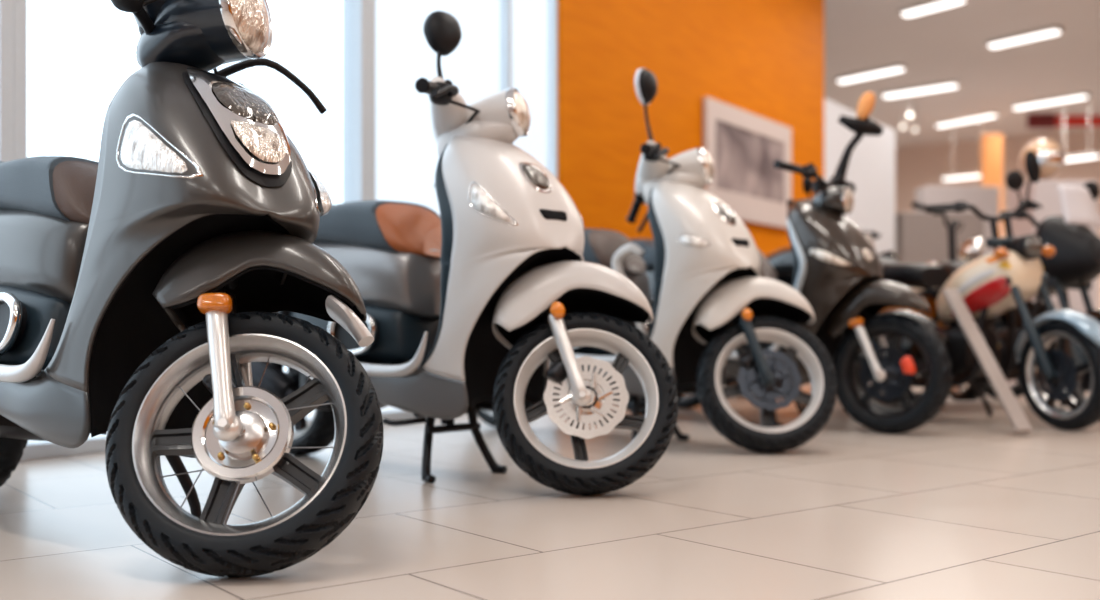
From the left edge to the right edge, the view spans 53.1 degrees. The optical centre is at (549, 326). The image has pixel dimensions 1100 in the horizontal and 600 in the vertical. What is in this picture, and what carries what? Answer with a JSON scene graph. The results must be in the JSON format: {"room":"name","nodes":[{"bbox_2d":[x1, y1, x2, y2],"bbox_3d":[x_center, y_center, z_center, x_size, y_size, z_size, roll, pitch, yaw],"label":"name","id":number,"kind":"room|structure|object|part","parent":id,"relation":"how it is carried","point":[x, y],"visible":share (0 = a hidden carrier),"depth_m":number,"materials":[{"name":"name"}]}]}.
{"room":"motorcycle showroom","nodes":[
{"label":"motorcycle showroom","id":0,"kind":"room"},
{"bbox_2d":[376,0,546,215],"bbox_3d":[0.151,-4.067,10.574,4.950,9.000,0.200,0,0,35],"label":"window","id":1,"kind":"structure","parent":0,"point":[407,157],"depth_m":11.45,"materials":[{"name":"glass"}]},
{"bbox_2d":[0,375,1099,599],"bbox_3d":[3.367,0.483,4.839,17.200,0.100,29.000,0,0,35],"label":"floor","id":2,"kind":"structure","parent":0,"point":[952,506],"depth_m":2.39,"materials":[{"name":"beige tile"}]},
{"bbox_2d":[0,0,13,161],"bbox_3d":[-2.221,-1.367,2.894,0.120,3.600,1.600,0,0,35],"label":"window","id":3,"kind":"structure","parent":2,"relation":"on","point":[6,6],"depth_m":3.49,"materials":[{"name":"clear glass"}]},
{"bbox_2d":[14,0,368,461],"bbox_3d":[-1.303,-1.367,4.205,0.120,3.600,1.600,0,0,35],"label":"wall","id":4,"kind":"structure","parent":2,"relation":"on","point":[355,13],"depth_m":4.80,"materials":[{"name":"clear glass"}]},
{"bbox_2d":[0,0,383,576],"bbox_3d":[-1.013,-0.154,2.566,1.914,1.226,0.690,0,0,41],"label":"motor scooter","id":5,"kind":"object","parent":2,"relation":"on","point":[142,285],"visible":1,"depth_m":2.03,"materials":[{"name":"grey paint"}]},
{"bbox_3d":[-1.176,0.047,2.299,0.623,0.128,0.037,0,-9,44],"label":"footboard trim","id":6,"kind":"part","parent":5,"relation":"part of","materials":[{"name":"silver metal"}]},
{"bbox_3d":[-1.063,0.111,2.460,0.561,0.039,0.380,0,-9,44],"label":"footboard","id":7,"kind":"part","parent":5,"relation":"part of","materials":[{"name":"grey plastic"}]},
{"bbox_3d":[-1.285,-0.308,2.767,0.973,0.228,0.344,0,-9,44],"label":"seat","id":8,"kind":"part","parent":5,"relation":"part of","materials":[{"name":"grey leather"}]},
{"bbox_3d":[-0.965,-0.284,2.452,0.169,0.176,0.276,0,-9,44],"label":"seat","id":9,"kind":"part","parent":5,"relation":"part of","materials":[{"name":"leather"}]},
{"bbox_3d":[-0.711,-0.326,1.988,0.222,0.140,0.044,0,0,32],"label":"signal frame","id":10,"kind":"part","parent":5,"relation":"part of","materials":[{"name":"silver metal"}]},
{"bbox_3d":[-0.596,0.110,1.965,0.053,0.052,0.028,0,0,7],"label":"brake arm","id":11,"kind":"part","parent":5,"relation":"part of","materials":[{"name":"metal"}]},
{"bbox_3d":[-0.643,-0.219,2.152,0.076,0.566,0.354,0,0,-24],"label":"steering stem","id":12,"kind":"part","parent":5,"relation":"part of","materials":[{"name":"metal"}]},
{"bbox_3d":[-0.600,-0.397,2.125,0.242,0.229,0.173,0,-9,44],"label":"emblem frame","id":13,"kind":"part","parent":5,"relation":"part of","materials":[{"name":"silver metal"}]},
{"bbox_3d":[-0.543,0.190,1.944,0.176,0.168,0.094,0,0,0],"label":"drum plate","id":14,"kind":"part","parent":5,"relation":"part of","materials":[{"name":"silver metal"}]},
{"bbox_3d":[-0.668,-0.559,2.538,0.309,0.115,0.052,0,0,-18],"label":"brake lever","id":15,"kind":"part","parent":5,"relation":"part of","materials":[{"name":"black plastic"}]},
{"bbox_3d":[-0.494,-0.279,2.210,0.030,0.126,0.227,0,0,-27],"label":"signal frame","id":16,"kind":"part","parent":5,"relation":"part of","materials":[{"name":"silver metal"}]},
{"bbox_2d":[369,0,509,423],"bbox_3d":[-0.548,-1.367,5.281,0.120,3.600,1.030,0,0,35],"label":"window","id":17,"kind":"structure","parent":2,"relation":"on","point":[397,414],"depth_m":4.86,"materials":[{"name":"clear glass"}]},
{"bbox_2d":[251,11,678,494],"bbox_3d":[-0.503,-0.214,3.338,1.922,1.295,0.568,0,0,43],"label":"motor scooter","id":18,"kind":"object","parent":2,"relation":"on","point":[469,306],"visible":0.82,"depth_m":2.93,"materials":[{"name":"white paint"}]},
{"bbox_3d":[-0.718,-0.315,3.600,0.973,0.228,0.344,0,0,43],"label":"seat","id":19,"kind":"part","parent":18,"relation":"part of","materials":[{"name":"grey leather"}]},
{"bbox_3d":[-0.561,0.076,3.177,0.623,0.128,0.037,0,0,43],"label":"footboard trim","id":20,"kind":"part","parent":18,"relation":"part of","materials":[{"name":"silver metal"}]},
{"bbox_3d":[-0.390,-0.291,3.294,0.169,0.176,0.276,0,0,43],"label":"seat","id":21,"kind":"part","parent":18,"relation":"part of","materials":[{"name":"orange leather"}]},
{"bbox_2d":[437,50,442,77],"bbox_3d":[-0.296,-0.703,2.974,0.018,0.118,0.034,0,0,-37],"label":"stem","id":22,"kind":"object","parent":18,"relation":"on","point":[439,52],"depth_m":2.97,"materials":[{"name":"black metal"}]},
{"bbox_3d":[-0.269,-0.613,2.879,0.044,0.050,0.163,0,0,10],"label":"brake lever","id":23,"kind":"part","parent":18,"relation":"part of","materials":[{"name":"black plastic"}]},
{"bbox_3d":[-0.148,-0.318,2.848,0.136,0.123,0.033,0,0,19],"label":"signal frame","id":24,"kind":"part","parent":18,"relation":"part of","materials":[{"name":"silver metal"}]},
{"bbox_3d":[-0.043,-0.402,2.971,0.081,0.098,0.106,0,0,43],"label":"emblem frame","id":25,"kind":"part","parent":18,"relation":"part of","materials":[{"name":"silver metal"}]},
{"bbox_3d":[-0.061,-0.232,3.012,0.330,0.565,0.114,0,0,43],"label":"steering stem","id":26,"kind":"part","parent":18,"relation":"part of","materials":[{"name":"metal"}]},
{"bbox_2d":[510,0,557,179],"bbox_3d":[-0.121,-1.367,5.873,0.100,3.600,0.430,0,0,35],"label":"window","id":27,"kind":"structure","parent":2,"relation":"on","point":[552,5],"depth_m":6.02,"materials":[{"name":"white glass"}]},
{"bbox_2d":[476,68,836,452],"bbox_3d":[0.156,-0.247,4.282,1.922,1.361,0.572,0,0,43],"label":"motor scooter","id":28,"kind":"object","parent":2,"relation":"on","point":[711,300],"visible":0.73,"depth_m":3.84,"materials":[{"name":"white paint"}]},
{"bbox_3d":[-0.058,-0.315,4.545,0.973,0.228,0.344,0,0,43],"label":"seat","id":29,"kind":"part","parent":28,"relation":"part of","materials":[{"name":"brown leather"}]},
{"bbox_3d":[0.099,0.076,4.122,0.623,0.128,0.037,0,0,43],"label":"footboard trim","id":30,"kind":"part","parent":28,"relation":"part of","materials":[{"name":"silver metal"}]},
{"bbox_3d":[0.270,-0.291,4.239,0.169,0.176,0.276,0,0,43],"label":"seat","id":31,"kind":"part","parent":28,"relation":"part of","materials":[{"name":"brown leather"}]},
{"bbox_3d":[0.382,-0.438,4.301,0.045,0.130,0.119,0,0,-17],"label":"brake lever","id":32,"kind":"part","parent":28,"relation":"part of","materials":[{"name":"black plastic"}]},
{"bbox_2d":[643,100,653,140],"bbox_3d":[0.354,-0.728,3.918,0.050,0.192,0.019,0,0,33],"label":"stem","id":33,"kind":"object","parent":28,"relation":"on","point":[645,102],"depth_m":3.92,"materials":[{"name":"black metal"}]},
{"bbox_3d":[0.389,-0.601,3.820,0.044,0.050,0.163,0,0,10],"label":"brake lever","id":34,"kind":"part","parent":28,"relation":"part of","materials":[{"name":"black plastic"}]},
{"bbox_3d":[0.494,-0.295,3.794,0.120,0.051,0.026,0,0,20],"label":"signal frame","id":35,"kind":"part","parent":28,"relation":"part of","materials":[{"name":"silver metal"}]},
{"bbox_3d":[0.617,-0.402,3.916,0.081,0.098,0.106,0,0,43],"label":"emblem frame","id":36,"kind":"part","parent":28,"relation":"part of","materials":[{"name":"silver metal"}]},
{"bbox_3d":[0.598,-0.232,3.957,0.330,0.565,0.114,0,0,43],"label":"steering stem","id":37,"kind":"part","parent":28,"relation":"part of","materials":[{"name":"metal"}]},
{"bbox_2d":[613,92,951,433],"bbox_3d":[0.873,-0.293,4.987,1.931,1.452,0.649,0,0,44],"label":"motor scooter","id":38,"kind":"object","parent":2,"relation":"on","point":[838,271],"visible":0.52,"depth_m":4.50,"materials":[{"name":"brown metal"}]},
{"bbox_3d":[0.596,-0.315,5.232,0.973,0.228,0.344,0,0,44],"label":"seat","id":39,"kind":"part","parent":38,"relation":"part of","materials":[{"name":"grey"}]},
{"bbox_3d":[0.746,0.076,4.806,0.623,0.128,0.037,0,0,44],"label":"footboard trim","id":40,"kind":"part","parent":38,"relation":"part of","materials":[{"name":"silver metal"}]},
{"bbox_3d":[0.919,-0.291,4.920,0.169,0.176,0.276,0,0,44],"label":"seat","id":41,"kind":"part","parent":38,"relation":"part of","materials":[{"name":"brown plastic"}]},
{"bbox_3d":[1.017,-0.235,4.567,0.036,0.440,0.122,0,0,-31],"label":"edge trim","id":42,"kind":"part","parent":38,"relation":"part of","materials":[{"name":"silver metal"}]},
{"bbox_3d":[1.052,-0.636,4.505,0.047,0.032,0.145,0,0,44],"label":"brake lever","id":43,"kind":"part","parent":38,"relation":"part of","materials":[{"name":"black plastic"}]},
{"bbox_3d":[1.146,-0.284,4.479,0.203,0.089,0.045,0,0,18],"label":"signal frame","id":44,"kind":"part","parent":38,"relation":"part of","materials":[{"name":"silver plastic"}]},
{"bbox_3d":[1.330,-0.618,4.851,0.043,0.039,0.144,0,0,31],"label":"brake lever","id":45,"kind":"part","parent":38,"relation":"part of","materials":[{"name":"black plastic"}]},
{"bbox_2d":[834,117,869,177],"bbox_3d":[1.315,-0.782,4.801,0.155,0.281,0.051,0,0,14],"label":"stem","id":46,"kind":"object","parent":38,"relation":"attached to","point":[860,126],"depth_m":4.79,"materials":[{"name":"black plastic"}]},
{"bbox_3d":[1.222,-0.246,4.631,0.293,0.547,0.155,0,0,44],"label":"steering stem","id":47,"kind":"part","parent":38,"relation":"part of","materials":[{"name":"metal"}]},
{"bbox_2d":[678,177,950,412],"bbox_3d":[1.136,-0.134,5.427,0.523,1.135,1.686,0,0,-43],"label":"motorcycle","id":48,"kind":"object","parent":2,"relation":"on","point":[781,260],"visible":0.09,"depth_m":5.06,"materials":[{"name":"black metal"}]},
{"bbox_3d":[1.199,-0.273,5.351,0.520,0.252,0.292,0,0,45],"label":"fuel tank","id":49,"kind":"part","parent":48,"relation":"part of","materials":[{"name":"black paint"}]},
{"bbox_2d":[723,231,953,400],"bbox_3d":[1.610,-0.074,6.466,0.510,1.015,1.690,0,0,-38],"label":"motorcycle","id":50,"kind":"object","parent":2,"relation":"on","point":[893,255],"visible":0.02,"depth_m":6.11,"materials":[{"name":"black metal"}]},
{"bbox_2d":[895,212,984,263],"bbox_3d":[4.293,-0.411,12.300,0.905,1.688,0.600,0,0,0],"label":"counter","id":51,"kind":"object","parent":2,"relation":"on","point":[920,237],"depth_m":12.00,"materials":[{"name":"grey laminate"}]},
{"bbox_2d":[915,186,999,252],"bbox_3d":[5.438,-0.713,14.700,0.989,2.292,0.400,0,0,0],"label":"display cabinet","id":52,"kind":"object","parent":2,"relation":"on","point":[986,199],"visible":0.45,"depth_m":14.50,"materials":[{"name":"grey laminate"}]},
{"bbox_2d":[911,202,1023,398],"bbox_3d":[2.318,-0.158,7.056,0.810,1.181,1.687,0,0,-42],"label":"motorcycle","id":53,"kind":"object","parent":2,"relation":"on","point":[975,248],"visible":0.12,"depth_m":6.71,"materials":[{"name":"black metal"}]},
{"bbox_3d":[2.379,-0.273,6.979,0.292,0.252,0.520,0,0,-42],"label":"fuel tank","id":54,"kind":"part","parent":53,"relation":"part of","materials":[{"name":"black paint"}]},
{"bbox_2d":[939,401,995,413],"bbox_3d":[2.095,0.406,5.560,0.260,0.055,0.140,0,0,0],"label":"floor plate","id":55,"kind":"object","parent":2,"relation":"on","point":[950,407],"visible":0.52,"depth_m":5.50,"materials":[{"name":"grey paint"}]},
{"bbox_2d":[864,150,1099,429],"bbox_3d":[1.905,-0.184,5.151,0.629,1.235,1.654,0,0,-27],"label":"motorcycle","id":56,"kind":"object","parent":2,"relation":"on","point":[1002,280],"visible":0.62,"depth_m":4.80,"materials":[{"name":"beige metal"}]},
{"bbox_3d":[1.676,-0.069,5.341,0.025,0.208,0.326,0,0,-27],"label":"panel","id":57,"kind":"part","parent":56,"relation":"part of","materials":[{"name":"white paint"}]},
{"bbox_3d":[1.684,-0.287,5.573,0.282,0.200,0.700,0,0,-27],"label":"seat","id":58,"kind":"part","parent":56,"relation":"part of","materials":[{"name":"black leather"}]},
{"bbox_3d":[1.877,-0.069,5.443,0.025,0.208,0.326,0,0,-27],"label":"panel","id":59,"kind":"part","parent":56,"relation":"part of","materials":[{"name":"orange paint"}]},
{"bbox_3d":[1.816,-0.026,5.314,0.272,0.586,0.945,0,0,-27],"label":"frame","id":60,"kind":"part","parent":56,"relation":"part of","materials":[{"name":"metal"}]},
{"bbox_3d":[1.771,-0.526,4.858,0.139,0.033,0.024,0,0,15],"label":"brake lever","id":61,"kind":"part","parent":56,"relation":"part of","materials":[{"name":"metal"}]},
{"bbox_3d":[1.982,-0.173,4.989,0.321,0.334,0.499,0,0,-27],"label":"fuel tank","id":62,"kind":"part","parent":56,"relation":"part of","materials":[{"name":"beige metal"}]},
{"bbox_2d":[1026,178,1031,198],"bbox_3d":[2.185,-0.634,5.010,0.041,0.154,0.018,0,0,25],"label":"stem","id":63,"kind":"object","parent":56,"relation":"on","point":[1030,179],"depth_m":5.01,"materials":[{"name":"grey metal"}]},
{"bbox_3d":[2.233,-0.555,5.025,0.024,0.021,0.139,0,0,36],"label":"brake lever","id":64,"kind":"part","parent":56,"relation":"part of","materials":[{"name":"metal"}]},
{"bbox_2d":[943,289,1031,432],"bbox_3d":[1.824,0.125,4.614,0.066,0.587,0.548,0,0,-11],"label":"bar","id":65,"kind":"object","parent":2,"relation":"on","point":[989,365],"visible":1,"depth_m":4.58,"materials":[{"name":"grey paint"}]},
{"bbox_2d":[981,134,1002,247],"bbox_3d":[6.436,-1.187,16.030,0.306,3.240,0.060,0,0,0],"label":"display board","id":66,"kind":"object","parent":2,"relation":"on","point":[991,144],"visible":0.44,"depth_m":16.00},
{"bbox_2d":[936,170,1099,410],"bbox_3d":[2.491,-0.170,5.745,0.555,1.207,1.689,0,0,-6],"label":"motorcycle","id":67,"kind":"object","parent":2,"relation":"on","point":[1075,263],"visible":0.3,"depth_m":5.31,"materials":[{"name":"black metal"}]},
{"bbox_3d":[2.401,-0.287,6.200,0.282,0.200,0.700,0,0,-8],"label":"seat","id":68,"kind":"part","parent":67,"relation":"part of","materials":[{"name":"leather"}]},
{"bbox_3d":[2.541,-0.069,6.014,0.025,0.208,0.326,0,0,-8],"label":"panel","id":69,"kind":"part","parent":67,"relation":"part of","materials":[{"name":"black paint"}]},
{"bbox_3d":[2.315,-0.556,5.444,0.095,0.023,0.020,0,0,40],"label":"brake lever","id":70,"kind":"part","parent":67,"relation":"part of","materials":[{"name":"metal"}]},
{"bbox_3d":[2.442,-0.026,5.912,0.272,0.586,0.945,0,0,-8],"label":"frame","id":71,"kind":"part","parent":67,"relation":"part of","materials":[{"name":"metal"}]},
{"bbox_3d":[2.479,-0.273,5.645,0.292,0.252,0.520,0,0,-8],"label":"fuel tank","id":72,"kind":"part","parent":67,"relation":"part of","materials":[{"name":"metal"}]},
{"bbox_2d":[1008,180,1096,385],"bbox_3d":[3.565,-0.291,7.825,0.442,1.449,0.450,0,0,0],"label":"display stand","id":73,"kind":"object","parent":2,"relation":"on","point":[1045,193],"visible":0.27,"depth_m":7.60,"materials":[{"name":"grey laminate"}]},
{"bbox_2d":[1019,139,1064,179],"bbox_3d":[3.462,-1.176,7.744,0.260,0.290,0.323,0,0,-20],"label":"pendant lamp","id":74,"kind":"object","parent":73,"relation":"on","point":[1051,158],"visible":0.8,"depth_m":7.63,"materials":[{"name":"metal"}]},
{"bbox_2d":[558,0,823,256],"bbox_3d":[1.148,-1.367,7.622,0.070,3.600,3.890,0,0,35],"label":"wall","id":75,"kind":"structure","parent":0,"point":[762,58],"depth_m":7.02,"materials":[{"name":"orange paint"}]},
{"bbox_2d":[703,97,791,228],"bbox_3d":[1.449,-1.151,7.948,0.031,0.780,1.435,0,0,35],"label":"framed poster","id":76,"kind":"object","parent":75,"relation":"attached to","point":[743,147],"visible":0.8,"depth_m":7.89,"materials":[{"name":"white paper"}]},
{"bbox_2d":[716,120,783,203],"bbox_3d":[1.447,-1.177,7.949,0.020,0.468,1.175,0,0,35],"label":"print","id":77,"kind":"object","parent":76,"relation":"attached to","point":[746,155],"depth_m":7.90},
{"bbox_2d":[824,98,894,253],"bbox_3d":[2.747,-0.742,10.018,0.200,2.350,1.870,0,0,35],"label":"wall","id":78,"kind":"structure","parent":75,"relation":"attached to","point":[871,167],"depth_m":10.09,"materials":[{"name":"white paint"}]},
{"bbox_2d":[824,0,1099,147],"bbox_3d":[3.367,-3.217,4.839,17.200,0.100,29.000,0,0,35],"label":"ceiling","id":79,"kind":"structure","parent":0,"point":[947,44],"depth_m":13.07,"materials":[{"name":"grey paint"}]},
{"bbox_2d":[835,64,906,83],"bbox_3d":[3.972,-3.130,13.644,0.174,0.072,0.936,0,0,-39],"label":"ceiling light","id":80,"kind":"object","parent":79,"relation":"attached to","point":[896,68],"visible":1,"depth_m":13.55,"materials":[{"name":"white plastic"}]},
{"bbox_2d":[900,99,905,129],"bbox_3d":[4.910,-2.954,15.300,0.080,0.425,0.080,0,0,0],"label":"bulb","id":81,"kind":"object","parent":79,"relation":"hanging from","point":[903,126],"visible":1,"depth_m":15.29,"materials":[{"name":"white glass"}]},
{"bbox_3d":[4.910,-3.002,15.300,0.014,0.330,0.016,0,0,0],"label":"hanging rod","id":82,"kind":"part","parent":81,"relation":"part of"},
{"bbox_2d":[907,95,912,118],"bbox_3d":[4.909,-3.002,15.000,0.080,0.330,0.080,0,0,0],"label":"bulb","id":83,"kind":"object","parent":79,"relation":"hanging from","point":[909,115],"visible":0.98,"depth_m":14.99,"materials":[{"name":"white glass"}]},
{"bbox_3d":[4.909,-3.050,15.000,0.014,0.235,0.016,0,0,0],"label":"hanging rod","id":84,"kind":"part","parent":83,"relation":"part of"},
{"bbox_3d":[4.909,-2.877,15.000,0.080,0.080,0.080,0,0,0],"label":"bulb","id":85,"kind":"part","parent":83,"relation":"part of","materials":[{"name":"white glass"}]},
{"bbox_2d":[912,104,917,132],"bbox_3d":[5.176,-2.960,15.600,0.080,0.413,0.080,0,0,0],"label":"bulb","id":86,"kind":"object","parent":79,"relation":"hanging from","point":[915,129],"visible":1,"depth_m":15.60,"materials":[{"name":"white glass"}]},
{"bbox_3d":[5.176,-3.008,15.600,0.014,0.318,0.016,0,0,0],"label":"hanging rod","id":87,"kind":"part","parent":86,"relation":"part of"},
{"bbox_2d":[880,81,960,97],"bbox_3d":[4.891,-3.130,14.553,1.018,0.072,0.214,0,0,43],"label":"ceiling light","id":88,"kind":"object","parent":79,"relation":"attached to","point":[950,84],"visible":1,"depth_m":14.46,"materials":[{"name":"white plastic"}]},
{"bbox_2d":[898,0,968,16],"bbox_3d":[3.738,-3.130,10.741,0.174,0.072,0.667,0,0,-38],"label":"ceiling light","id":89,"kind":"object","parent":79,"relation":"attached to","point":[932,5],"visible":1,"depth_m":10.72,"materials":[{"name":"white plastic"}]},
{"bbox_2d":[940,113,980,180],"bbox_3d":[6.231,-2.693,16.450,0.174,0.947,0.746,0,0,-45],"label":"ceiling light","id":90,"kind":"object","parent":79,"relation":"hanging from","point":[972,174],"visible":0.75,"depth_m":16.38,"materials":[{"name":"white plastic"}]},
{"bbox_2d":[943,175,980,180],"bbox_3d":[6.231,-2.234,16.450,0.150,0.028,0.706,0,0,-45],"label":"diffuser","id":91,"kind":"object","parent":90,"relation":"attached to","point":[945,177],"depth_m":16.47,"materials":[{"name":"white plastic"}]},
{"bbox_3d":[6.380,-2.730,16.300,0.012,0.875,0.010,0,0,-45],"label":"hanging rod","id":92,"kind":"part","parent":90,"relation":"part of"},
{"bbox_2d":[933,111,999,127],"bbox_3d":[6.289,-3.130,16.640,0.174,0.072,1.063,0,0,-31],"label":"ceiling light","id":93,"kind":"object","parent":79,"relation":"attached to","point":[991,114],"visible":1,"depth_m":16.56,"materials":[{"name":"white plastic"}]},
{"bbox_2d":[936,115,996,127],"bbox_3d":[6.289,-3.108,16.640,0.150,0.028,1.023,0,0,-31],"label":"diffuser","id":94,"kind":"object","parent":93,"relation":"attached to","point":[971,118],"depth_m":16.62,"materials":[{"name":"white plastic"}]},
{"bbox_2d":[985,26,1063,47],"bbox_3d":[5.132,-3.130,11.918,0.174,0.072,0.806,0,0,-37],"label":"ceiling light","id":95,"kind":"object","parent":79,"relation":"attached to","point":[1053,30],"visible":1,"depth_m":11.84,"materials":[{"name":"white plastic"}]},
{"bbox_2d":[1027,113,1055,127],"bbox_3d":[7.290,-3.067,16.325,0.415,0.237,0.050,0,0,0],"label":"board","id":96,"kind":"object","parent":79,"relation":"hanging from","point":[1034,120],"visible":1,"depth_m":16.30,"materials":[{"name":"red"}]},
{"bbox_2d":[1011,92,1089,109],"bbox_3d":[6.944,-3.130,15.290,0.174,0.072,1.056,0,0,-38],"label":"ceiling light","id":97,"kind":"object","parent":79,"relation":"attached to","point":[1078,96],"visible":1,"depth_m":15.21,"materials":[{"name":"white plastic"}]},
{"bbox_2d":[1056,116,1099,125],"bbox_3d":[7.965,-3.195,16.525,0.930,0.360,0.050,0,0,0],"label":"banner","id":98,"kind":"object","parent":79,"relation":"hanging from","point":[1069,120],"visible":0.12,"depth_m":16.50,"materials":[{"name":"fabric"}]},
{"bbox_2d":[1064,97,1099,161],"bbox_3d":[7.301,-2.738,15.250,0.174,0.858,0.646,0,0,-34],"label":"ceiling light","id":99,"kind":"object","parent":79,"relation":"hanging from","point":[1090,155],"visible":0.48,"depth_m":15.10,"materials":[{"name":"white"}]},
{"bbox_3d":[7.199,-2.774,15.400,0.012,0.786,0.010,0,0,-34],"label":"hanging rod","id":100,"kind":"part","parent":99,"relation":"part of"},
{"bbox_2d":[1065,155,1099,161],"bbox_3d":[7.301,-2.322,15.250,0.150,0.028,0.606,0,0,-34],"label":"diffuser","id":101,"kind":"object","parent":99,"relation":"attached to","point":[1068,158],"depth_m":15.16,"materials":[{"name":"white plastic"}]},
{"bbox_3d":[7.404,-2.774,15.100,0.012,0.786,0.010,0,0,-34],"label":"hanging rod","id":102,"kind":"part","parent":99,"relation":"part of","materials":[{"name":"metal"}]},
{"bbox_2d":[895,128,1099,308],"bbox_3d":[11.255,-1.367,15.919,17.000,3.600,0.200,0,0,35],"label":"wall","id":103,"kind":"structure","parent":0,"point":[919,166],"depth_m":18.67,"materials":[{"name":"beige paint"}]},
{"label":"outside","id":104,"kind":"structure","parent":0,"visible":0},
{"bbox_2d":[28,371,396,441],"bbox_3d":[-5.859,0.523,2.269,5.040,0.140,20.200,0,0,35],"label":"pavement","id":105,"kind":"structure","parent":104,"point":[311,414],"depth_m":5.76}
]}

